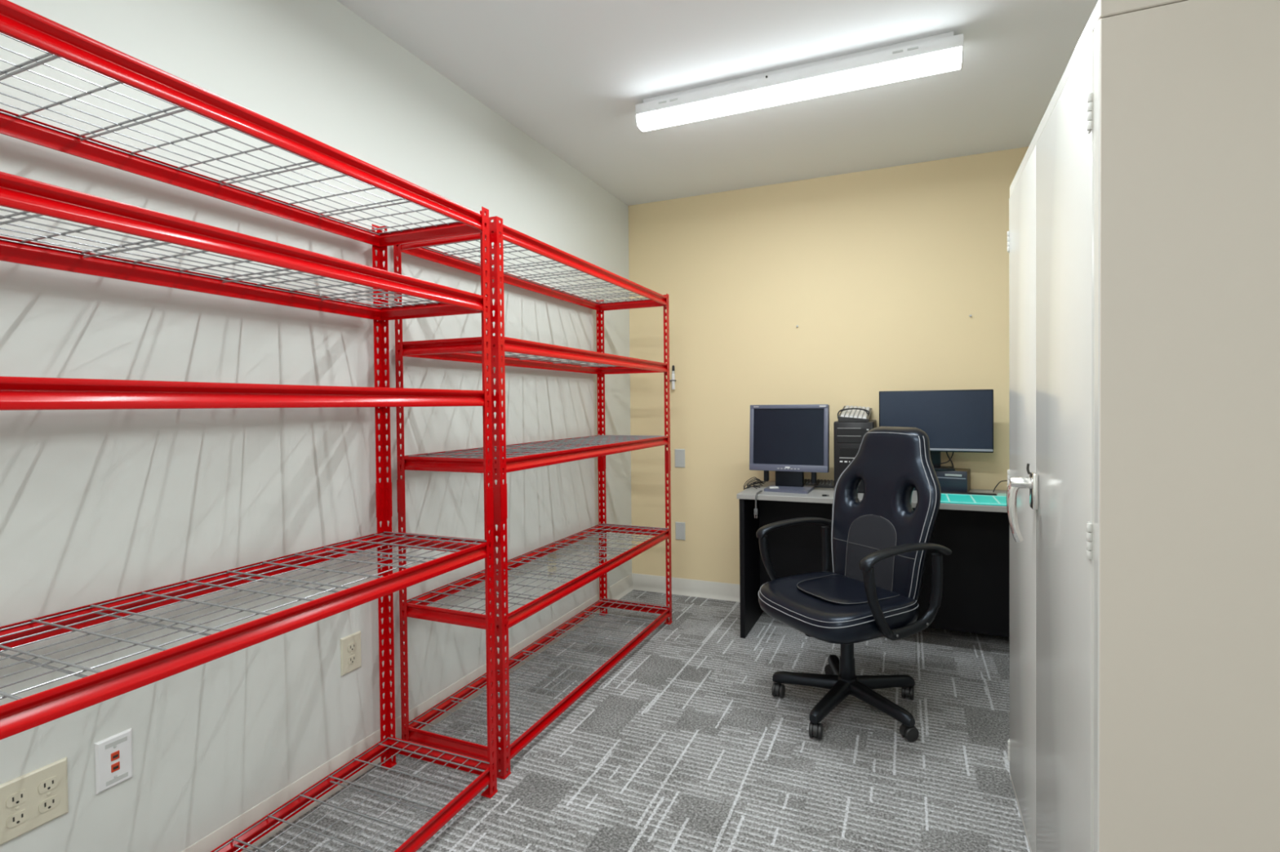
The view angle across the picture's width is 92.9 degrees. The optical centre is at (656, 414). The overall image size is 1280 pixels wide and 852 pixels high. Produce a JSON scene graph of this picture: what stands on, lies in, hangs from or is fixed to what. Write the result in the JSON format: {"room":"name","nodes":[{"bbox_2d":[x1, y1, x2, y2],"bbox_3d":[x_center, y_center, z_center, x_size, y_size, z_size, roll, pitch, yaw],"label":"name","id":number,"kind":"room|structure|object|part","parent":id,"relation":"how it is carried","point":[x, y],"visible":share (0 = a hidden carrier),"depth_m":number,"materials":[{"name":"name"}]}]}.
{"room":"back office","nodes":[
{"label":"back office","id":0,"kind":"room"},
{"bbox_2d":[0,0,631,851],"bbox_3d":[-1.352,-0.054,1.279,0.100,2.520,6.134,0,1,22],"label":"wall","id":1,"kind":"structure","parent":0,"point":[96,505],"depth_m":1.69,"materials":[{"name":"white paint"}]},
{"bbox_2d":[0,756,68,845],"bbox_3d":[-1.297,0.803,1.264,0.008,0.121,0.115,0,1,22],"label":"outlet","id":2,"kind":"object","parent":1,"relation":"attached to","point":[33,799],"visible":1,"depth_m":1.26,"materials":[{"name":"beige plastic"}]},
{"bbox_2d":[5,789,28,808],"bbox_3d":[-1.304,0.783,1.240,0.003,0.025,0.033,0,1,22],"label":"receptacle","id":3,"kind":"object","parent":2,"relation":"attached to","point":[15,798],"depth_m":1.24,"materials":[{"name":"beige plastic"}]},
{"bbox_2d":[6,808,28,828],"bbox_3d":[-1.304,0.824,1.241,0.003,0.025,0.033,0,1,22],"label":"receptacle","id":4,"kind":"object","parent":2,"relation":"attached to","point":[15,818],"depth_m":1.24,"materials":[{"name":"beige plastic"}]},
{"bbox_2d":[38,776,58,793],"bbox_3d":[-1.286,0.782,1.285,0.003,0.025,0.033,0,1,22],"label":"receptacle","id":5,"kind":"object","parent":2,"relation":"attached to","point":[46,784],"depth_m":1.28,"materials":[{"name":"beige plastic"}]},
{"bbox_2d":[38,795,59,813],"bbox_3d":[-1.285,0.823,1.286,0.003,0.025,0.033,0,1,22],"label":"receptacle","id":6,"kind":"object","parent":2,"relation":"attached to","point":[46,803],"depth_m":1.29,"materials":[{"name":"beige plastic"}]},
{"bbox_2d":[94,728,133,794],"bbox_3d":[-1.243,0.794,1.395,0.008,0.115,0.070,0,1,22],"label":"outlet","id":7,"kind":"object","parent":1,"relation":"attached to","point":[113,766],"visible":1,"depth_m":1.39,"materials":[{"name":"white plastic"}]},
{"bbox_2d":[340,631,361,675],"bbox_3d":[-0.998,0.780,1.989,0.008,0.120,0.076,0,1,22],"label":"duplex outlet","id":8,"kind":"object","parent":1,"relation":"attached to","point":[350,646],"visible":1,"depth_m":1.98,"materials":[{"name":"beige plastic"}]},
{"bbox_2d":[347,654,356,664],"bbox_3d":[-0.995,0.801,1.988,0.003,0.025,0.033,0,1,22],"label":"receptacle","id":9,"kind":"object","parent":8,"relation":"attached to","point":[352,659],"depth_m":1.99,"materials":[{"name":"beige plastic"}]},
{"bbox_2d":[347,642,356,652],"bbox_3d":[-0.996,0.760,1.987,0.003,0.025,0.033,0,1,22],"label":"receptacle","id":10,"kind":"object","parent":8,"relation":"attached to","point":[352,646],"depth_m":1.99,"materials":[{"name":"beige plastic"}]},
{"bbox_2d":[181,573,633,851],"bbox_3d":[-1.287,1.153,1.276,0.016,0.104,5.934,0,1,22],"label":"baseboard","id":11,"kind":"structure","parent":1,"relation":"attached to","point":[622,588],"depth_m":2.01,"materials":[{"name":"plastic"}]},
{"bbox_2d":[547,551,556,575],"bbox_3d":[-0.534,0.760,3.112,0.008,0.118,0.076,0,1,22],"label":"duplex outlet","id":12,"kind":"object","parent":1,"relation":"attached to","point":[553,569],"visible":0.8,"depth_m":3.10,"materials":[{"name":"beige plastic"}]},
{"bbox_2d":[251,590,1030,851],"bbox_3d":[-0.070,1.251,0.775,2.848,0.100,6.134,0,1,22],"label":"floor","id":13,"kind":"structure","parent":0,"point":[685,744],"depth_m":2.08,"materials":[{"name":"carpet"}]},
{"bbox_2d":[0,0,497,851],"bbox_3d":[-1.001,0.291,1.273,0.450,1.823,1.531,0,1,22],"label":"shelving unit","id":14,"kind":"object","parent":13,"relation":"on","point":[21,24],"visible":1,"depth_m":1.36,"materials":[{"name":"red paint"}]},
{"bbox_3d":[-0.916,0.278,2.044,0.033,1.823,0.033,0,1,22],"label":"post","id":15,"kind":"part","parent":14,"relation":"part of","materials":[{"name":"red metal"}]},
{"bbox_3d":[-0.533,0.277,1.891,0.033,1.823,0.033,0,1,22],"label":"post","id":16,"kind":"part","parent":14,"relation":"part of","materials":[{"name":"red metal"}]},
{"bbox_2d":[393,216,672,779],"bbox_3d":[-0.416,0.262,2.752,0.440,1.823,1.531,0,1,22],"label":"shelving unit","id":17,"kind":"object","parent":13,"relation":"on","point":[459,349],"visible":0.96,"depth_m":2.31,"materials":[{"name":"red paint"}]},
{"bbox_3d":[-0.886,0.276,2.138,0.033,1.823,0.033,0,1,22],"label":"post","id":18,"kind":"part","parent":17,"relation":"part of","materials":[{"name":"red metal"}]},
{"bbox_3d":[-0.513,0.275,1.985,0.033,1.823,0.033,0,1,22],"label":"post","id":19,"kind":"part","parent":17,"relation":"part of","materials":[{"name":"red metal"}]},
{"bbox_3d":[-0.318,0.249,3.520,0.033,1.823,0.033,0,1,22],"label":"post","id":20,"kind":"part","parent":17,"relation":"part of","materials":[{"name":"red metal"}]},
{"bbox_3d":[0.055,0.248,3.366,0.033,1.823,0.033,0,1,22],"label":"post","id":21,"kind":"part","parent":17,"relation":"part of","materials":[{"name":"red metal"}]},
{"bbox_2d":[755,426,951,742],"bbox_3d":[0.765,0.611,2.419,0.627,1.112,0.632,-1,1,-28],"label":"office chair","id":22,"kind":"object","parent":13,"relation":"on","point":[880,545],"visible":1,"depth_m":2.39,"materials":[{"name":"black leather"}]},
{"bbox_3d":[0.610,0.651,2.659,0.380,0.284,0.055,-1,1,-28],"label":"armrest","id":23,"kind":"part","parent":22,"relation":"part of","materials":[{"name":"black plastic"}]},
{"bbox_3d":[0.613,1.079,2.482,0.276,0.062,0.068,0,1,23],"label":"leg","id":24,"kind":"part","parent":22,"relation":"part of","materials":[{"name":"black plastic"}]},
{"bbox_3d":[0.655,1.082,2.301,0.068,0.062,0.276,0,1,41],"label":"leg","id":25,"kind":"part","parent":22,"relation":"part of","materials":[{"name":"black plastic"}]},
{"bbox_3d":[0.772,1.077,2.578,0.068,0.062,0.276,0,1,5],"label":"leg","id":26,"kind":"part","parent":22,"relation":"part of","materials":[{"name":"black plastic"}]},
{"bbox_3d":[0.707,0.744,2.390,0.490,0.114,0.524,-1,1,-28],"label":"seat","id":27,"kind":"part","parent":22,"relation":"part of","materials":[{"name":"leather"}]},
{"bbox_3d":[0.746,0.692,2.410,0.310,0.012,0.335,-1,1,-28],"label":"seat panel","id":28,"kind":"part","parent":22,"relation":"part of","materials":[{"name":"leather"}]},
{"bbox_3d":[0.878,0.554,2.477,0.060,0.282,0.244,-1,1,-28],"label":"woven panel","id":29,"kind":"part","parent":22,"relation":"part of","materials":[{"name":"fabric"}]},
{"bbox_3d":[0.835,1.080,2.283,0.073,0.062,0.278,-1,1,-28],"label":"leg","id":30,"kind":"part","parent":22,"relation":"part of","materials":[{"name":"black plastic"}]},
{"bbox_3d":[0.913,1.077,2.456,0.276,0.062,0.068,-1,1,-13],"label":"leg","id":31,"kind":"part","parent":22,"relation":"part of","materials":[{"name":"black plastic"}]},
{"bbox_3d":[0.946,0.388,2.511,0.213,0.672,0.525,-1,1,-28],"label":"backrest","id":32,"kind":"part","parent":22,"relation":"part of","materials":[{"name":"leather"}]},
{"bbox_3d":[0.873,0.656,2.155,0.380,0.284,0.055,-1,1,-28],"label":"armrest","id":33,"kind":"part","parent":22,"relation":"part of","materials":[{"name":"black plastic"}]},
{"bbox_2d":[737,480,1009,638],"bbox_3d":[1.274,0.777,3.102,1.619,0.750,0.566,0,1,22],"label":"desk","id":34,"kind":"object","parent":13,"relation":"on","point":[975,599],"visible":0.36,"depth_m":3.09,"materials":[{"name":"black laminate"}]},
{"bbox_3d":[0.549,0.792,3.405,0.026,0.724,0.557,0,1,22],"label":"panel","id":35,"kind":"part","parent":34,"relation":"part of","materials":[{"name":"black laminate"}]},
{"bbox_2d":[743,477,765,489],"bbox_3d":[0.540,0.371,3.380,0.081,0.069,0.236,0,1,22],"label":"cable bundle","id":36,"kind":"object","parent":34,"relation":"on","point":[757,482],"visible":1,"depth_m":3.35,"materials":[{"name":"black plastic"}]},
{"bbox_2d":[754,490,762,518],"bbox_3d":[0.525,0.461,3.140,0.018,0.129,0.122,0,1,22],"label":"hanging cable","id":37,"kind":"object","parent":34,"relation":"hanging from","point":[759,491],"visible":1,"depth_m":3.09,"materials":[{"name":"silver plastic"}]},
{"bbox_2d":[749,404,829,493],"bbox_3d":[0.701,0.176,3.263,0.422,0.458,0.220,0,1,24],"label":"computer monitor","id":38,"kind":"object","parent":34,"relation":"on","point":[790,441],"visible":1,"depth_m":3.28,"materials":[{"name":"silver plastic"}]},
{"bbox_2d":[768,486,778,488],"bbox_3d":[0.620,0.387,3.214,0.048,0.011,0.012,-1,1,2],"label":"plug","id":39,"kind":"object","parent":38,"relation":"on","point":[770,487],"visible":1,"depth_m":3.21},
{"bbox_2d":[804,479,834,488],"bbox_3d":[0.894,0.385,3.415,0.200,0.031,0.130,0,1,20],"label":"keyboard","id":40,"kind":"object","parent":34,"relation":"on","point":[820,483],"visible":0.77,"depth_m":3.37,"materials":[{"name":"black plastic"}]},
{"bbox_2d":[833,420,876,493],"bbox_3d":[1.078,0.216,3.288,0.195,0.364,0.352,0,1,22],"label":"computer tower","id":41,"kind":"object","parent":34,"relation":"on","point":[848,437],"visible":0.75,"depth_m":3.14,"materials":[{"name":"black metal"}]},
{"bbox_2d":[837,405,871,422],"bbox_3d":[1.071,-0.008,3.283,0.160,0.083,0.345,0,1,22],"label":"keyboard","id":42,"kind":"object","parent":41,"relation":"on","point":[848,414],"visible":1,"depth_m":3.18,"materials":[{"name":"plastic"}]},
{"bbox_3d":[1.032,-0.009,3.189,0.160,0.052,0.066,0,10,22],"label":"cord","id":43,"kind":"part","parent":42,"relation":"part of","materials":[{"name":"black plastic"}]},
{"bbox_2d":[913,468,970,492],"bbox_3d":[1.498,0.342,3.196,0.259,0.113,0.164,0,1,33],"label":"desktop computer","id":44,"kind":"object","parent":34,"relation":"on","point":[958,480],"visible":0.51,"depth_m":3.10,"materials":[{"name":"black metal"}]},
{"bbox_2d":[879,389,993,471],"bbox_3d":[1.457,0.080,3.192,0.538,0.412,0.150,0,1,24],"label":"computer monitor","id":45,"kind":"object","parent":44,"relation":"on","point":[953,421],"visible":0.83,"depth_m":3.12,"materials":[{"name":"black plastic"}]},
{"bbox_2d":[941,491,996,495],"bbox_3d":[1.520,0.394,3.036,0.310,0.012,0.033,0,1,23],"label":"folder","id":46,"kind":"object","parent":34,"relation":"on","point":[942,492],"visible":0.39,"depth_m":3.01,"materials":[{"name":"plastic"}]},
{"bbox_2d":[940,493,1006,506],"bbox_3d":[1.484,0.400,2.869,0.400,0.007,0.278,0,1,22],"label":"desk mat","id":47,"kind":"object","parent":34,"relation":"on","point":[997,500],"visible":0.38,"depth_m":2.84,"materials":[{"name":"teal plastic"}]},
{"bbox_2d":[992,480,1007,492],"bbox_3d":[1.790,0.366,3.103,0.166,0.057,0.036,-1,1,1],"label":"power cord","id":48,"kind":"object","parent":34,"relation":"on","point":[1001,481],"visible":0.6,"depth_m":3.11,"materials":[{"name":"black plastic"}]},
{"bbox_2d":[997,493,1006,496],"bbox_3d":[1.743,0.395,2.967,0.155,0.008,0.110,0,1,22],"label":"paper sheet","id":49,"kind":"object","parent":34,"relation":"on","point":[998,494],"visible":0.29,"depth_m":2.99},
{"bbox_2d":[1006,0,1279,851],"bbox_3d":[1.165,0.234,1.393,0.629,1.891,0.976,0,1,22],"label":"storage cabinet","id":50,"kind":"object","parent":13,"relation":"on","point":[1143,492],"visible":1,"depth_m":1.00,"materials":[{"name":"metal"}]},
{"bbox_3d":[0.911,0.238,1.526,0.058,0.166,0.027,0,1,22],"label":"lever handle","id":51,"kind":"part","parent":50,"relation":"part of","materials":[{"name":"silver metal"}]},
{"bbox_3d":[1.045,0.233,1.725,0.021,1.822,0.429,0,1,22],"label":"door","id":52,"kind":"part","parent":50,"relation":"part of","materials":[{"name":"paint"}]},
{"bbox_3d":[0.939,0.190,1.514,0.013,0.090,0.042,0,1,22],"label":"handle plate","id":53,"kind":"part","parent":50,"relation":"part of","materials":[{"name":"silver metal"}]},
{"bbox_3d":[0.943,-0.694,1.478,0.020,0.032,0.934,0,1,22],"label":"frame rail","id":54,"kind":"part","parent":50,"relation":"part of","materials":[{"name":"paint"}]},
{"bbox_3d":[0.867,0.242,1.293,0.021,1.822,0.498,0,1,22],"label":"door","id":55,"kind":"part","parent":50,"relation":"part of","materials":[{"name":"paint"}]},
{"bbox_2d":[336,0,1098,205],"bbox_3d":[-0.095,-1.368,0.734,2.848,0.100,6.134,0,1,22],"label":"ceiling","id":56,"kind":"structure","parent":0,"point":[572,76],"depth_m":2.39,"materials":[{"name":"white paint"}]},
{"bbox_2d":[635,31,964,132],"bbox_3d":[0.504,-1.292,2.394,1.255,0.116,0.090,0,1,22],"label":"lamp","id":57,"kind":"object","parent":56,"relation":"attached to","point":[944,52],"visible":1,"depth_m":2.33,"materials":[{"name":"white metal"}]},
{"bbox_2d":[628,146,1028,584],"bbox_3d":[1.069,-0.113,3.543,2.648,2.520,0.100,0,1,22],"label":"wall","id":58,"kind":"structure","parent":0,"point":[881,273],"depth_m":3.57,"materials":[{"name":"beige paint"}]},
{"bbox_2d":[669,365,675,389],"bbox_3d":[0.099,-0.237,3.872,0.044,0.153,0.028,0,1,22],"label":"marker","id":59,"kind":"object","parent":58,"relation":"attached to","point":[673,380],"visible":0.97,"depth_m":3.86,"materials":[{"name":"white plastic"}]},
{"bbox_2d":[675,448,684,467],"bbox_3d":[0.147,0.278,3.873,0.069,0.118,0.008,0,1,22],"label":"blank wall plate","id":60,"kind":"object","parent":58,"relation":"attached to","point":[679,453],"visible":1,"depth_m":3.87,"materials":[{"name":"white plastic"}]},
{"bbox_2d":[675,521,685,540],"bbox_3d":[0.150,0.744,3.880,0.066,0.113,0.008,0,1,22],"label":"blank wall plate","id":61,"kind":"object","parent":58,"relation":"attached to","point":[680,534],"visible":1,"depth_m":3.88,"materials":[{"name":"white plastic"}]},
{"bbox_2d":[632,573,740,602],"bbox_3d":[1.059,1.096,3.508,2.648,0.104,0.016,0,1,22],"label":"baseboard","id":62,"kind":"structure","parent":58,"relation":"attached to","point":[684,587],"depth_m":3.86,"materials":[{"name":"plastic"}]}
]}

